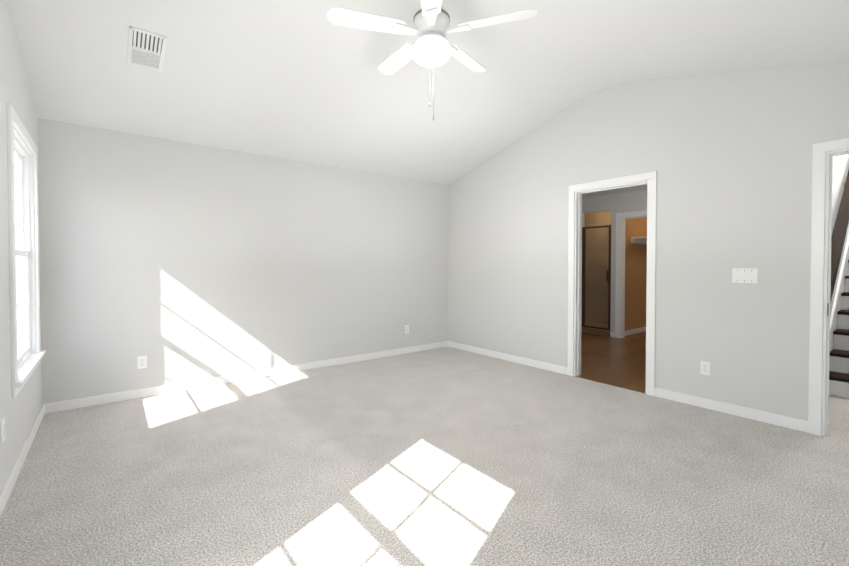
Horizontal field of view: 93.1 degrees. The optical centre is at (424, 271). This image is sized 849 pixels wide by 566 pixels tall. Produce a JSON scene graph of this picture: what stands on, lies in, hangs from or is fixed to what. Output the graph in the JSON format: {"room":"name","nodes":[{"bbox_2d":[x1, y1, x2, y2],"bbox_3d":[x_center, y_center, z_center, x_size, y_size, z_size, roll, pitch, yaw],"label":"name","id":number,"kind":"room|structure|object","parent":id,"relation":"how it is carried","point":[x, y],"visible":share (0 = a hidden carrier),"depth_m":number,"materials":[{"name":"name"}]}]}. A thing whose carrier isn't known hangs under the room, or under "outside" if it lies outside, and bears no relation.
{"room":"empty bedroom","nodes":[
{"label":"empty bedroom","id":0,"kind":"room"},
{"bbox_2d":[0,0,42,493],"bbox_3d":[-1.707,-0.327,1.354,0.120,3.083,5.120,-1,1,-38],"label":"wall","id":1,"kind":"structure","parent":0,"point":[20,412],"depth_m":2.27,"materials":[{"name":"paint"}]},
{"bbox_2d":[1,417,4,442],"bbox_3d":[-2.189,0.822,2.089,0.008,0.116,0.072,-1,1,-38],"label":"electrical outlet","id":2,"kind":"object","parent":1,"relation":"attached to","point":[2,430],"visible":1,"depth_m":2.08,"materials":[{"name":"white plastic"}]},
{"bbox_2d":[6,103,40,382],"bbox_3d":[-2.728,-0.163,2.672,0.133,1.590,1.090,-1,1,-38],"label":"window","id":3,"kind":"structure","parent":1,"relation":"in","point":[24,138],"depth_m":3.00,"materials":[{"name":"white glass"}]},
{"bbox_2d":[0,403,47,517],"bbox_3d":[-1.655,1.172,1.421,0.015,0.083,4.880,-1,1,-38],"label":"baseboard","id":4,"kind":"structure","parent":1,"relation":"attached to","point":[7,489],"depth_m":2.41,"materials":[{"name":"white wood"}]},
{"bbox_2d":[11,350,45,398],"bbox_3d":[-2.683,0.673,2.721,0.075,0.091,1.130,-1,1,-38],"label":"window sill","id":5,"kind":"structure","parent":1,"relation":"attached to","point":[28,367],"depth_m":2.59,"materials":[{"name":"white wood"}]},
{"bbox_2d":[38,118,447,403],"bbox_3d":[0.410,-0.189,6.202,9.440,2.640,0.120,-1,1,-38],"label":"wall","id":6,"kind":"structure","parent":0,"point":[174,261],"depth_m":4.12,"materials":[{"name":"paint"}]},
{"bbox_2d":[137,355,146,368],"bbox_3d":[-2.631,0.844,3.747,0.072,0.116,0.008,-1,1,-38],"label":"electrical outlet","id":7,"kind":"object","parent":6,"relation":"attached to","point":[141,362],"visible":1,"depth_m":3.74,"materials":[{"name":"white plastic"}]},
{"bbox_2d":[48,341,447,412],"bbox_3d":[-1.388,1.115,4.726,4.460,0.083,0.015,-1,1,-38],"label":"baseboard","id":8,"kind":"structure","parent":6,"relation":"attached to","point":[53,407],"depth_m":4.14,"materials":[{"name":"white wood"}]},
{"bbox_2d":[405,325,408,333],"bbox_3d":[-0.246,0.806,5.622,0.072,0.116,0.008,-1,1,-38],"label":"electrical outlet","id":9,"kind":"object","parent":6,"relation":"attached to","point":[406,329],"visible":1,"depth_m":5.62,"materials":[{"name":"white plastic"}]},
{"bbox_2d":[0,347,848,565],"bbox_3d":[0.651,1.232,3.235,6.120,0.100,5.120,-1,1,-38],"label":"floor carpet","id":10,"kind":"object","parent":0,"point":[447,456],"visible":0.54,"depth_m":2.34,"materials":[{"name":"grey carpet"}]},
{"bbox_2d":[829,260,848,398],"bbox_3d":[5.430,-0.042,4.481,3.420,2.405,0.945,-1,1,-38],"label":"stairs","id":11,"kind":"structure","parent":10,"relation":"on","point":[839,371],"depth_m":3.98,"materials":[{"name":"white wood"}]},
{"bbox_2d":[8,0,848,197],"bbox_3d":[1.909,-1.659,4.175,9.320,0.837,5.120,-1,1,-38],"label":"ceiling","id":12,"kind":"structure","parent":0,"point":[303,80],"depth_m":3.19,"materials":[{"name":"paint"}]},
{"bbox_2d":[127,26,166,71],"bbox_3d":[-1.955,-1.557,2.829,0.210,0.106,0.358,-1,1,-38],"label":"ceiling vent","id":13,"kind":"object","parent":12,"relation":"in","point":[146,49],"visible":1,"depth_m":2.81,"materials":[{"name":"white metal"}]},
{"bbox_2d":[327,0,537,120],"bbox_3d":[0.026,-1.424,2.642,1.260,0.889,1.225,-1,1,-38],"label":"ceiling fan","id":14,"kind":"object","parent":12,"relation":"hanging from","point":[431,47],"visible":1,"depth_m":2.51,"materials":[{"name":"white"}]},
{"bbox_2d":[575,331,646,393],"bbox_3d":[3.343,1.181,6.128,4.710,0.104,3.900,-1,1,-38],"label":"floor","id":15,"kind":"structure","parent":0,"point":[616,362],"depth_m":5.18,"materials":[{"name":"brown wood"}]},
{"bbox_2d":[581,189,646,336],"bbox_3d":[3.707,-0.091,6.316,0.120,2.440,3.780,-1,1,-38],"label":"wall","id":16,"kind":"structure","parent":0,"point":[624,202],"depth_m":6.84,"materials":[{"name":"paint"}]},
{"bbox_2d":[581,211,610,336],"bbox_3d":[3.271,-0.114,7.646,1.080,2.440,1.150,-1,1,-38],"label":"shower wall tile","id":17,"kind":"structure","parent":16,"relation":"attached to","point":[603,218],"depth_m":8.15,"materials":[{"name":"brown tile"}]},
{"bbox_2d":[581,225,610,329],"bbox_3d":[3.040,0.103,7.118,0.060,1.816,0.548,-1,1,-38],"label":"shower door","id":18,"kind":"structure","parent":17,"relation":"attached to","point":[608,271],"depth_m":7.13,"materials":[{"name":"brown glass"}]},
{"bbox_2d":[615,210,646,337],"bbox_3d":[3.566,0.073,6.497,0.156,2.105,0.885,-1,1,-38],"label":"door frame","id":19,"kind":"structure","parent":16,"relation":"attached to","point":[619,216],"depth_m":6.75,"materials":[{"name":"white wood"}]},
{"bbox_2d":[625,218,646,330],"bbox_3d":[4.060,-0.111,7.484,1.880,2.440,0.080,-1,1,-38],"label":"wall","id":20,"kind":"structure","parent":0,"point":[635,280],"depth_m":7.23,"materials":[{"name":"paint"}]},
{"bbox_2d":[625,327,645,335],"bbox_3d":[3.999,1.069,7.396,1.650,0.083,0.015,-1,1,-38],"label":"baseboard","id":21,"kind":"structure","parent":20,"relation":"attached to","point":[638,330],"depth_m":7.22,"materials":[{"name":"white"}]},
{"bbox_2d":[448,63,848,420],"bbox_3d":[1.916,-0.376,4.203,0.120,3.083,5.120,-1,1,-38],"label":"wall","id":22,"kind":"structure","parent":0,"point":[728,157],"depth_m":3.56,"materials":[{"name":"paint"}]},
{"bbox_2d":[448,341,567,374],"bbox_3d":[0.988,1.105,5.299,0.015,0.083,2.010,-1,1,-38],"label":"baseboard","id":23,"kind":"structure","parent":22,"relation":"attached to","point":[542,365],"depth_m":5.12,"materials":[{"name":"white wood"}]},
{"bbox_2d":[568,171,656,395],"bbox_3d":[1.944,0.108,4.176,0.156,2.115,0.910,-1,1,-38],"label":"door frame","id":24,"kind":"structure","parent":22,"relation":"attached to","point":[651,177],"depth_m":4.26,"materials":[{"name":"white wood"}]},
{"bbox_2d":[700,361,709,375],"bbox_3d":[2.426,0.833,3.473,0.008,0.116,0.072,-1,1,-38],"label":"electrical outlet","id":25,"kind":"object","parent":22,"relation":"attached to","point":[704,367],"visible":1,"depth_m":3.47,"materials":[{"name":"white plastic"}]},
{"bbox_2d":[654,387,807,432],"bbox_3d":[2.500,1.138,3.377,0.015,0.083,1.060,-1,1,-38],"label":"baseboard","id":26,"kind":"structure","parent":22,"relation":"attached to","point":[740,411],"depth_m":3.30,"materials":[{"name":"white wood"}]},
{"bbox_2d":[732,268,757,282],"bbox_3d":[2.587,0.032,3.249,0.014,0.118,0.165,-1,1,-38],"label":"switch plate","id":27,"kind":"object","parent":22,"relation":"attached to","point":[744,275],"visible":1,"depth_m":3.25,"materials":[{"name":"white plastic"}]},
{"bbox_2d":[808,138,848,435],"bbox_3d":[3.157,0.135,2.634,0.156,2.115,0.895,-1,1,-38],"label":"door frame","id":28,"kind":"structure","parent":22,"relation":"attached to","point":[820,150],"depth_m":2.90,"materials":[{"name":"white wood"}]},
{"bbox_2d":[830,154,848,316],"bbox_3d":[4.633,-0.991,4.548,4.590,4.300,0.120,-1,1,-38],"label":"wall","id":29,"kind":"structure","parent":0,"point":[840,167],"depth_m":4.37,"materials":[{"name":"paint"}]},
{"bbox_2d":[830,170,848,303],"bbox_3d":[4.760,-1.025,4.499,3.850,2.892,0.116,-1,1,-38],"label":"stair handrail","id":30,"kind":"object","parent":29,"relation":"attached to","point":[840,231],"visible":0.67,"depth_m":3.91,"materials":[{"name":"black wood"}]},
{"bbox_2d":[830,234,848,350],"bbox_3d":[4.960,-0.247,4.729,3.869,2.807,0.020,-1,1,-38],"label":"trim","id":31,"kind":"structure","parent":29,"relation":"attached to","point":[836,307],"depth_m":4.39,"materials":[{"name":"white wood"}]},
{"bbox_3d":[5.533,-0.102,6.970,0.200,2.440,2.550,-1,1,-38],"label":"wall","id":32,"kind":"structure","parent":0,"visible":0},
{"bbox_2d":[631,237,646,243],"bbox_3d":[4.125,-0.549,7.273,0.930,0.116,0.320,-1,1,-38],"label":"closet shelf","id":33,"kind":"object","parent":32,"relation":"attached to","point":[639,240],"visible":0.17,"depth_m":6.99,"materials":[{"name":"white wood"}]}
]}

